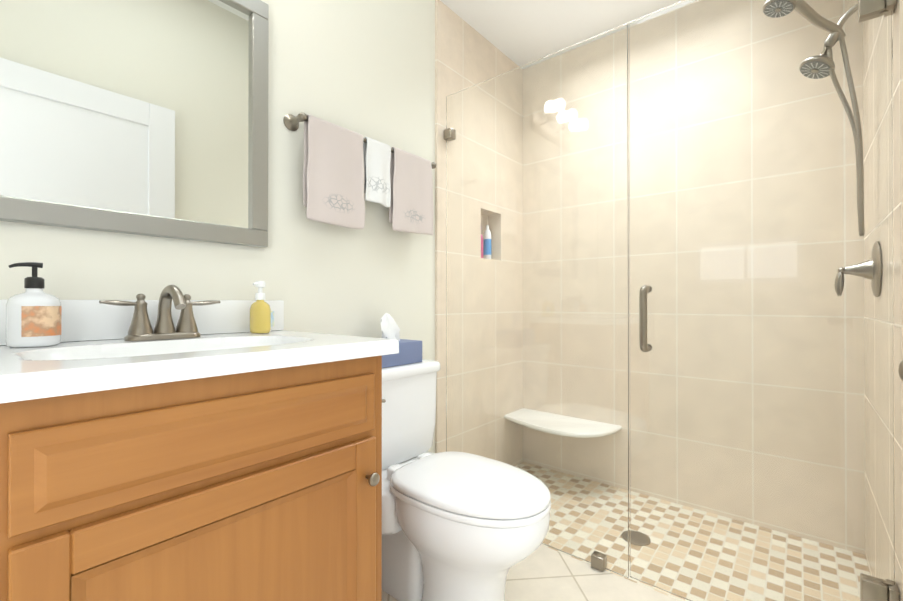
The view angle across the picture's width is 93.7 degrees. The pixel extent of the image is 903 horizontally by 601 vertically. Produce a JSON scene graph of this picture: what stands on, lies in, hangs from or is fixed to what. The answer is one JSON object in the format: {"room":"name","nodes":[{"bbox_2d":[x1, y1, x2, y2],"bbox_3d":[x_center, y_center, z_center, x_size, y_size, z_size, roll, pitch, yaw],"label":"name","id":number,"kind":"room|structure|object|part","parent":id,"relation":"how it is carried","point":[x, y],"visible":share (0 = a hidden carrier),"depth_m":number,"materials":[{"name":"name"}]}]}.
{"room":"bathroom","nodes":[
{"label":"bathroom","id":0,"kind":"room"},
{"bbox_2d":[0,0,434,452],"bbox_3d":[-0.788,-0.451,1.268,0.120,2.900,2.080,0,0,40],"label":"wall","id":1,"kind":"structure","parent":0,"point":[365,68],"depth_m":1.53,"materials":[{"name":"white paint"}]},
{"bbox_2d":[0,0,268,247],"bbox_3d":[-0.812,-0.566,1.121,0.028,0.786,0.664,0,0,40],"label":"mirror","id":2,"kind":"object","parent":1,"relation":"attached to","point":[144,117],"visible":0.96,"depth_m":1.11,"materials":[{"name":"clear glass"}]},
{"bbox_3d":[-0.812,-0.199,1.119,0.028,0.052,0.664,0,0,40],"label":"frame","id":3,"kind":"part","parent":2,"relation":"part of","materials":[{"name":"silver metal"}]},
{"bbox_3d":[-0.812,-0.933,1.122,0.028,0.052,0.664,0,0,40],"label":"frame","id":4,"kind":"part","parent":2,"relation":"part of","materials":[{"name":"silver metal"}]},
{"bbox_3d":[-0.618,-0.565,1.357,0.028,0.682,0.052,0,0,40],"label":"frame","id":5,"kind":"part","parent":2,"relation":"part of","materials":[{"name":"silver metal"}]},
{"bbox_2d":[0,299,283,344],"bbox_3d":[-0.808,0.048,1.130,0.020,0.100,0.755,0,0,40],"label":"backsplash","id":6,"kind":"structure","parent":1,"relation":"attached to","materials":[{"name":"white stone"}]},
{"bbox_2d":[283,112,436,234],"bbox_3d":[-0.309,-0.451,1.677,0.094,0.376,0.706,0,0,40],"label":"towel rail","id":7,"kind":"object","parent":1,"relation":"attached to","point":[344,170],"visible":1,"depth_m":1.57,"materials":[{"name":"fabric"}]},
{"bbox_3d":[-0.520,-0.612,1.430,0.086,0.056,0.056,0,0,40],"label":"post","id":8,"kind":"part","parent":7,"relation":"part of","materials":[{"name":"silver metal"}]},
{"bbox_2d":[303,115,364,228],"bbox_3d":[-0.413,-0.445,1.512,0.040,0.365,0.248,0,0,40],"label":"towel","id":9,"kind":"object","parent":7,"relation":"hanging from","point":[334,155],"depth_m":1.48,"materials":[{"name":"beige fabric"}]},
{"bbox_2d":[363,137,390,207],"bbox_3d":[-0.291,-0.499,1.658,0.042,0.254,0.137,0,0,40],"label":"towel","id":10,"kind":"object","parent":7,"relation":"hanging from","point":[376,154],"depth_m":1.64,"materials":[{"name":"white fabric"}]},
{"bbox_2d":[389,147,432,234],"bbox_3d":[-0.169,-0.454,1.807,0.041,0.345,0.239,0,0,40],"label":"towel","id":11,"kind":"object","parent":7,"relation":"hanging from","point":[410,175],"depth_m":1.78,"materials":[{"name":"beige fabric"}]},
{"bbox_2d":[435,0,480,452],"bbox_3d":[-0.005,-0.222,2.203,0.135,2.450,0.360,0,0,40],"label":"wall tiles","id":12,"kind":"structure","parent":1,"relation":"attached to","point":[457,53],"depth_m":2.06,"materials":[{"name":"beige tile"}]},
{"bbox_2d":[481,35,500,81],"bbox_3d":[0.173,-0.973,2.422,0.135,0.945,0.200,0,0,40],"label":"wall tiles","id":13,"kind":"structure","parent":0,"point":[490,60],"depth_m":2.37,"materials":[{"name":"beige tile"}]},
{"bbox_2d":[382,490,688,600],"bbox_3d":[0.148,1.028,1.079,1.755,0.061,2.990,0,0,40],"label":"floor","id":14,"kind":"structure","parent":0,"point":[542,573],"depth_m":1.50,"materials":[{"name":"tile"}]},
{"bbox_2d":[0,285,398,600],"bbox_3d":[-0.591,0.478,0.949,0.583,1.036,0.770,0,0,40],"label":"bathroom vanity","id":15,"kind":"object","parent":14,"relation":"on","point":[180,446],"visible":0.96,"depth_m":0.77,"materials":[{"name":"brown wood"}]},
{"bbox_3d":[-0.390,0.248,0.803,0.021,0.138,0.625,0,0,40],"label":"drawer","id":16,"kind":"part","parent":15,"relation":"part of","materials":[{"name":"brown wood"}]},
{"bbox_2d":[0,330,398,402],"bbox_3d":[-0.597,0.150,0.956,0.566,0.105,0.770,0,0,40],"label":"countertop","id":17,"kind":"structure","parent":15,"relation":"on","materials":[{"name":"white stone"}]},
{"bbox_2d":[6,262,61,347],"bbox_3d":[-0.889,0.008,0.902,0.085,0.178,0.084,0,0,40],"label":"soap bottle","id":18,"kind":"object","parent":17,"relation":"on","point":[33,314],"visible":1,"depth_m":0.88,"materials":[{"name":"white plastic"}]},
{"bbox_3d":[-0.889,-0.060,0.903,0.009,0.022,0.009,0,0,40],"label":"stem","id":19,"kind":"part","parent":18,"relation":"part of","materials":[{"name":"black plastic"}]},
{"bbox_2d":[99,285,220,340],"bbox_3d":[-0.701,0.029,1.058,0.150,0.137,0.263,0,0,40],"label":"faucet","id":20,"kind":"object","parent":17,"relation":"on","point":[140,329],"depth_m":1.07,"materials":[{"name":"silver metal"}]},
{"bbox_2d":[250,281,273,332],"bbox_3d":[-0.580,0.019,1.298,0.084,0.158,0.065,0,0,40],"label":"soap bottle","id":21,"kind":"object","parent":17,"relation":"on","point":[261,317],"visible":1,"depth_m":1.27,"materials":[{"name":"yellow plastic"}]},
{"bbox_3d":[-0.390,0.364,0.803,0.020,0.062,0.501,0,0,40],"label":"door rail","id":22,"kind":"part","parent":15,"relation":"part of","materials":[{"name":"brown wood"}]},
{"bbox_3d":[-0.387,0.598,0.800,0.010,0.405,0.501,0,0,40],"label":"door panel","id":23,"kind":"part","parent":15,"relation":"part of","materials":[{"name":"brown wood"}]},
{"bbox_3d":[-0.190,0.422,1.004,0.034,0.031,0.031,0,0,40],"label":"knob","id":24,"kind":"part","parent":15,"relation":"part of","materials":[{"name":"silver metal"}]},
{"bbox_2d":[382,359,550,600],"bbox_3d":[-0.043,0.623,1.437,0.794,0.753,0.480,0,0,40],"label":"toilet","id":25,"kind":"object","parent":14,"relation":"on","point":[459,526],"visible":0.75,"depth_m":1.29,"materials":[{"name":"white ceramic"}]},
{"bbox_2d":[381,313,421,367],"bbox_3d":[-0.234,0.146,1.639,0.120,0.198,0.230,0,0,40],"label":"tissue box","id":26,"kind":"object","parent":25,"relation":"on","point":[410,351],"visible":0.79,"depth_m":1.62,"materials":[{"name":"blue cardboard"}]},
{"bbox_3d":[-0.269,0.450,1.625,0.200,0.324,0.460,0,0,40],"label":"tank","id":27,"kind":"part","parent":25,"relation":"part of","materials":[{"name":"white ceramic"}]},
{"bbox_3d":[0.066,0.600,1.347,0.511,0.020,0.376,0,0,40],"label":"seat","id":28,"kind":"part","parent":25,"relation":"part of","materials":[{"name":"white plastic"}]},
{"bbox_3d":[0.066,0.573,1.347,0.509,0.031,0.374,0,0,40],"label":"lid","id":29,"kind":"part","parent":25,"relation":"part of","materials":[{"name":"white plastic"}]},
{"bbox_3d":[0.070,0.806,1.343,0.492,0.386,0.372,0,0,40],"label":"bowl","id":30,"kind":"part","parent":25,"relation":"part of","materials":[{"name":"white ceramic"}]},
{"bbox_2d":[444,0,899,600],"bbox_3d":[0.553,0.000,1.570,1.528,1.998,0.094,0,0,40],"label":"shower enclosure","id":31,"kind":"object","parent":14,"relation":"on","point":[686,392],"visible":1,"depth_m":1.39,"materials":[{"name":"clear glass"}]},
{"bbox_3d":[0.664,0.063,1.455,0.025,0.232,0.059,0,0,40],"label":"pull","id":32,"kind":"part","parent":31,"relation":"part of","materials":[{"name":"silver metal"}]},
{"bbox_3d":[0.894,-0.007,1.310,0.660,1.988,0.010,0,0,40],"label":"door","id":33,"kind":"part","parent":31,"relation":"part of","materials":[{"name":"clear glass"}]},
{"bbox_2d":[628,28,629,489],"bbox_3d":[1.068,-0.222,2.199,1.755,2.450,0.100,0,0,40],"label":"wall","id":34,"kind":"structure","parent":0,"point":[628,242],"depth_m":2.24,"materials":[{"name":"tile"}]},
{"bbox_2d":[501,52,518,73],"bbox_3d":[0.348,-0.220,2.631,0.135,2.450,0.350,0,0,40],"label":"wall tiles","id":35,"kind":"structure","parent":34,"relation":"attached to","point":[508,64],"depth_m":2.50,"materials":[{"name":"beige tile"}]},
{"bbox_2d":[893,0,902,600],"bbox_3d":[1.422,-0.226,1.320,0.130,2.450,0.805,0,0,40],"label":"wall tiles","id":36,"kind":"structure","parent":34,"relation":"attached to","point":[898,181],"depth_m":1.08,"materials":[{"name":"beige tile"}]},
{"bbox_2d":[898,360,902,380],"bbox_3d":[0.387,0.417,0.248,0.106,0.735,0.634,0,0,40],"label":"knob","id":37,"kind":"structure","parent":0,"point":[900,369],"depth_m":0.48,"materials":[{"name":"silver metal"}]},
{"label":"outside","id":38,"kind":"structure","parent":0,"visible":0},
{"bbox_2d":[440,0,682,66],"bbox_3d":[0.804,-1.488,1.884,1.755,0.080,0.930,0,0,40],"label":"ceiling","id":39,"kind":"structure","parent":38,"point":[519,33],"depth_m":2.18,"materials":[{"name":"white paint"}]}
]}

